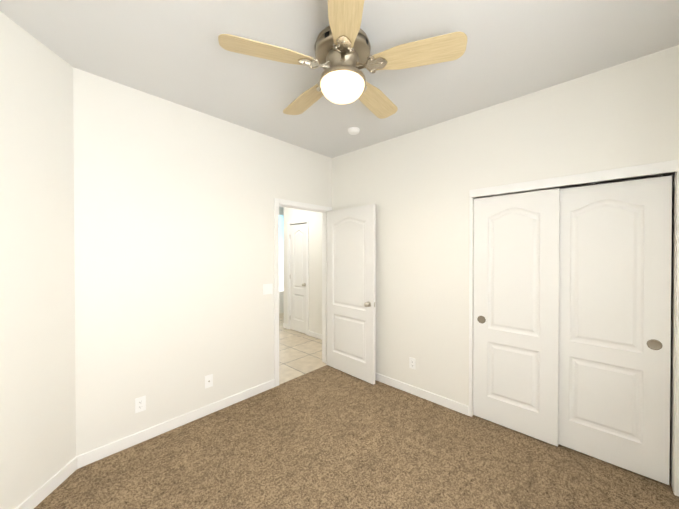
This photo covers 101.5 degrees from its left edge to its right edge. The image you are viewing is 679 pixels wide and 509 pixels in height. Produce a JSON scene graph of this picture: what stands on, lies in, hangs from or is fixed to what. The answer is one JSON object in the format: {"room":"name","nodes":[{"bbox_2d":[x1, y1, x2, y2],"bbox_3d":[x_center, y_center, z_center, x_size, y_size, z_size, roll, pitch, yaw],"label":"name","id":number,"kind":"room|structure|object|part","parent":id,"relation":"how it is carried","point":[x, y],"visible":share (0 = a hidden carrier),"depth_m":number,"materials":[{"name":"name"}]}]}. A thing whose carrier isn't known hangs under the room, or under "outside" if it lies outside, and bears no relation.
{"room":"empty bedroom","nodes":[
{"label":"empty bedroom","id":0,"kind":"room"},
{"bbox_2d":[0,12,75,508],"bbox_3d":[-1.832,0.105,1.286,0.120,2.770,1.545,0,0,-5],"label":"wall","id":1,"kind":"structure","parent":0,"point":[37,368],"depth_m":1.64,"materials":[{"name":"white paint"}]},
{"bbox_2d":[15,372,468,508],"bbox_3d":[-0.045,1.445,1.410,3.300,0.088,3.351,0,1,43],"label":"baseboard","id":2,"kind":"structure","parent":1,"relation":"attached to","point":[45,490],"depth_m":2.31,"materials":[{"name":"white paint"}]},
{"bbox_2d":[73,67,331,455],"bbox_3d":[-0.803,0.091,3.091,0.120,2.770,3.360,0,1,43],"label":"wall","id":3,"kind":"structure","parent":0,"point":[174,234],"depth_m":2.32,"materials":[{"name":"white paint"}]},
{"bbox_2d":[135,395,145,412],"bbox_3d":[-1.570,1.183,2.188,0.008,0.114,0.070,0,1,43],"label":"electrical outlet","id":4,"kind":"object","parent":3,"relation":"attached to","point":[140,404],"visible":1,"depth_m":2.19,"materials":[{"name":"white plastic"}]},
{"bbox_2d":[205,374,212,388],"bbox_3d":[-1.208,1.175,2.568,0.016,0.114,0.070,0,1,43],"label":"outlet","id":5,"kind":"object","parent":3,"relation":"attached to","point":[208,381],"visible":1,"depth_m":2.57,"materials":[{"name":"white plastic"}]},
{"bbox_2d":[263,283,272,294],"bbox_3d":[-0.780,0.377,3.023,0.010,0.114,0.116,0,1,43],"label":"switch plate","id":6,"kind":"object","parent":3,"relation":"attached to","point":[267,288],"visible":1,"depth_m":3.02,"materials":[{"name":"white plastic"}]},
{"bbox_2d":[274,198,332,386],"bbox_3d":[-0.455,0.422,3.456,0.139,2.103,0.912,0,1,43],"label":"door frame","id":7,"kind":"structure","parent":3,"relation":"attached to","point":[277,201],"depth_m":3.26,"materials":[{"name":"white paint"}]},
{"bbox_2d":[327,204,375,384],"bbox_3d":[0.119,0.449,3.402,0.165,2.030,0.786,0,1,-45],"label":"door","id":8,"kind":"structure","parent":3,"relation":"in","point":[351,280],"depth_m":3.35,"materials":[{"name":"white paint"}]},
{"bbox_3d":[0.359,0.566,3.162,0.165,0.066,0.104,0,1,-45],"label":"knob","id":9,"kind":"part","parent":8,"relation":"part of","materials":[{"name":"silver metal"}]},
{"bbox_2d":[279,207,283,313],"bbox_3d":[-2.486,0.070,5.778,0.150,2.770,4.100,0,1,43],"label":"wall","id":10,"kind":"structure","parent":0,"point":[281,301],"depth_m":6.81,"materials":[{"name":"white paint"}]},
{"bbox_2d":[279,215,283,290],"bbox_3d":[-1.571,-0.026,6.633,0.015,1.850,1.100,0,1,43],"label":"window blinds","id":11,"kind":"object","parent":10,"relation":"attached to","point":[281,283],"depth_m":6.78,"materials":[{"name":"white"}]},
{"bbox_2d":[283,207,321,333],"bbox_3d":[-0.407,0.077,4.940,1.830,2.770,0.120,0,1,43],"label":"wall","id":12,"kind":"structure","parent":0,"point":[315,269],"depth_m":4.91,"materials":[{"name":"white paint"}]},
{"bbox_2d":[290,223,305,333],"bbox_3d":[-0.784,0.441,5.209,0.508,2.025,0.100,0,1,43],"label":"hall door","id":13,"kind":"structure","parent":12,"relation":"in","point":[298,277],"depth_m":5.23,"materials":[{"name":"white paint"}]},
{"bbox_2d":[287,219,308,334],"bbox_3d":[-0.745,0.412,5.247,0.620,2.095,0.136,0,1,43],"label":"door frame","id":14,"kind":"structure","parent":12,"relation":"attached to","point":[306,221],"depth_m":5.12,"materials":[{"name":"white paint"}]},
{"bbox_2d":[308,331,321,339],"bbox_3d":[-0.172,1.420,4.638,1.060,0.088,0.013,0,1,43],"label":"baseboard","id":15,"kind":"structure","parent":12,"relation":"attached to","point":[314,334],"depth_m":4.87,"materials":[{"name":"white paint"}]},
{"bbox_2d":[0,0,678,157],"bbox_3d":[-0.556,-1.343,2.964,6.800,0.100,5.551,0,1,43],"label":"ceiling","id":16,"kind":"structure","parent":0,"point":[174,51],"depth_m":1.73,"materials":[{"name":"white paint"}]},
{"bbox_2d":[218,0,466,118],"bbox_3d":[0.020,-1.110,1.727,1.328,0.346,1.323,0,1,43],"label":"fan","id":17,"kind":"object","parent":16,"relation":"hanging from","point":[343,56],"visible":1,"depth_m":1.58,"materials":[{"name":"beige wood"}]},
{"bbox_3d":[-0.399,-1.127,1.543,0.504,0.006,0.172,0,11,-19],"label":"blade","id":18,"kind":"part","parent":17,"relation":"part of","materials":[{"name":"brown wood"}]},
{"label":"blade","id":19,"kind":"part","parent":17,"relation":"part of","materials":[{"name":"beige wood"}]},
{"bbox_3d":[0.018,-1.159,1.688,0.340,0.249,0.340,0,1,43],"label":"motor","id":20,"kind":"part","parent":17,"relation":"part of","materials":[{"name":"grey metal"}]},
{"bbox_3d":[0.018,-0.989,1.689,0.268,0.104,0.268,0,1,43],"label":"glass","id":21,"kind":"part","parent":17,"relation":"part of","materials":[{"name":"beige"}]},
{"bbox_3d":[0.027,-1.125,1.246,0.172,0.006,0.504,11,0,-1],"label":"blade","id":22,"kind":"part","parent":17,"relation":"part of","materials":[{"name":"brown wood"}]},
{"bbox_3d":[0.271,-1.131,2.051,0.172,0.006,0.504,-13,-7,34],"label":"blade","id":23,"kind":"part","parent":17,"relation":"part of","materials":[{"name":"brown wood"}]},
{"bbox_3d":[0.441,-1.127,1.560,0.504,0.006,0.172,0,-11,17],"label":"blade","id":24,"kind":"part","parent":17,"relation":"part of","materials":[{"name":"brown wood"}]},
{"bbox_2d":[348,127,359,134],"bbox_3d":[0.148,-1.274,2.870,0.124,0.038,0.124,0,1,43],"label":"smoke detector","id":25,"kind":"object","parent":16,"relation":"attached to","point":[353,130],"visible":1,"depth_m":2.83,"materials":[{"name":"white plastic"}]},
{"bbox_2d":[34,365,678,508],"bbox_3d":[0.236,1.538,1.491,3.600,0.100,4.451,0,1,43],"label":"floor carpet","id":26,"kind":"object","parent":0,"point":[326,437],"visible":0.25,"depth_m":1.95,"materials":[{"name":"brown carpet"}]},
{"bbox_2d":[332,45,678,492],"bbox_3d":[1.186,0.095,2.625,3.420,2.770,0.120,0,1,43],"label":"wall","id":27,"kind":"structure","parent":0,"point":[415,187],"depth_m":2.54,"materials":[{"name":"white paint"}]},
{"bbox_2d":[409,357,415,369],"bbox_3d":[0.771,1.152,2.934,0.070,0.114,0.008,0,1,43],"label":"electrical outlet","id":28,"kind":"object","parent":27,"relation":"attached to","point":[412,363],"visible":1,"depth_m":2.93,"materials":[{"name":"white plastic"}]},
{"bbox_2d":[473,188,559,446],"bbox_3d":[1.460,0.482,2.337,0.612,1.975,0.034,0,1,43],"label":"closet door","id":29,"kind":"structure","parent":27,"relation":"in","point":[516,333],"depth_m":2.30,"materials":[{"name":"white paint"}]},
{"bbox_2d":[477,316,485,322],"bbox_3d":[1.274,0.584,2.487,0.070,0.070,0.004,0,1,43],"label":"door pull","id":30,"kind":"object","parent":29,"relation":"attached to","point":[481,319],"visible":1,"depth_m":2.49,"materials":[{"name":"silver metal"}]},
{"bbox_2d":[469,159,678,495],"bbox_3d":[1.642,0.450,2.117,1.241,2.068,0.022,0,1,43],"label":"trim","id":31,"kind":"structure","parent":27,"relation":"attached to","point":[640,170],"depth_m":1.93,"materials":[{"name":"white paint"}]},
{"bbox_2d":[558,176,671,484],"bbox_3d":[1.894,0.485,1.985,0.612,1.975,0.034,0,1,43],"label":"closet door","id":32,"kind":"structure","parent":27,"relation":"in","point":[615,243],"depth_m":1.93,"materials":[{"name":"white paint"}]},
{"bbox_2d":[647,339,662,349],"bbox_3d":[2.055,0.589,1.809,0.070,0.070,0.004,0,1,43],"label":"door pull","id":33,"kind":"object","parent":32,"relation":"attached to","point":[653,344],"visible":1,"depth_m":1.81,"materials":[{"name":"silver metal"}]},
{"label":"outside","id":34,"kind":"structure","parent":0,"visible":0},
{"bbox_2d":[279,313,326,384],"bbox_3d":[-1.373,1.515,4.746,3.200,0.096,4.100,0,1,43],"label":"floor","id":35,"kind":"structure","parent":34,"point":[300,353],"depth_m":4.12,"materials":[{"name":"beige tile"}]}
]}

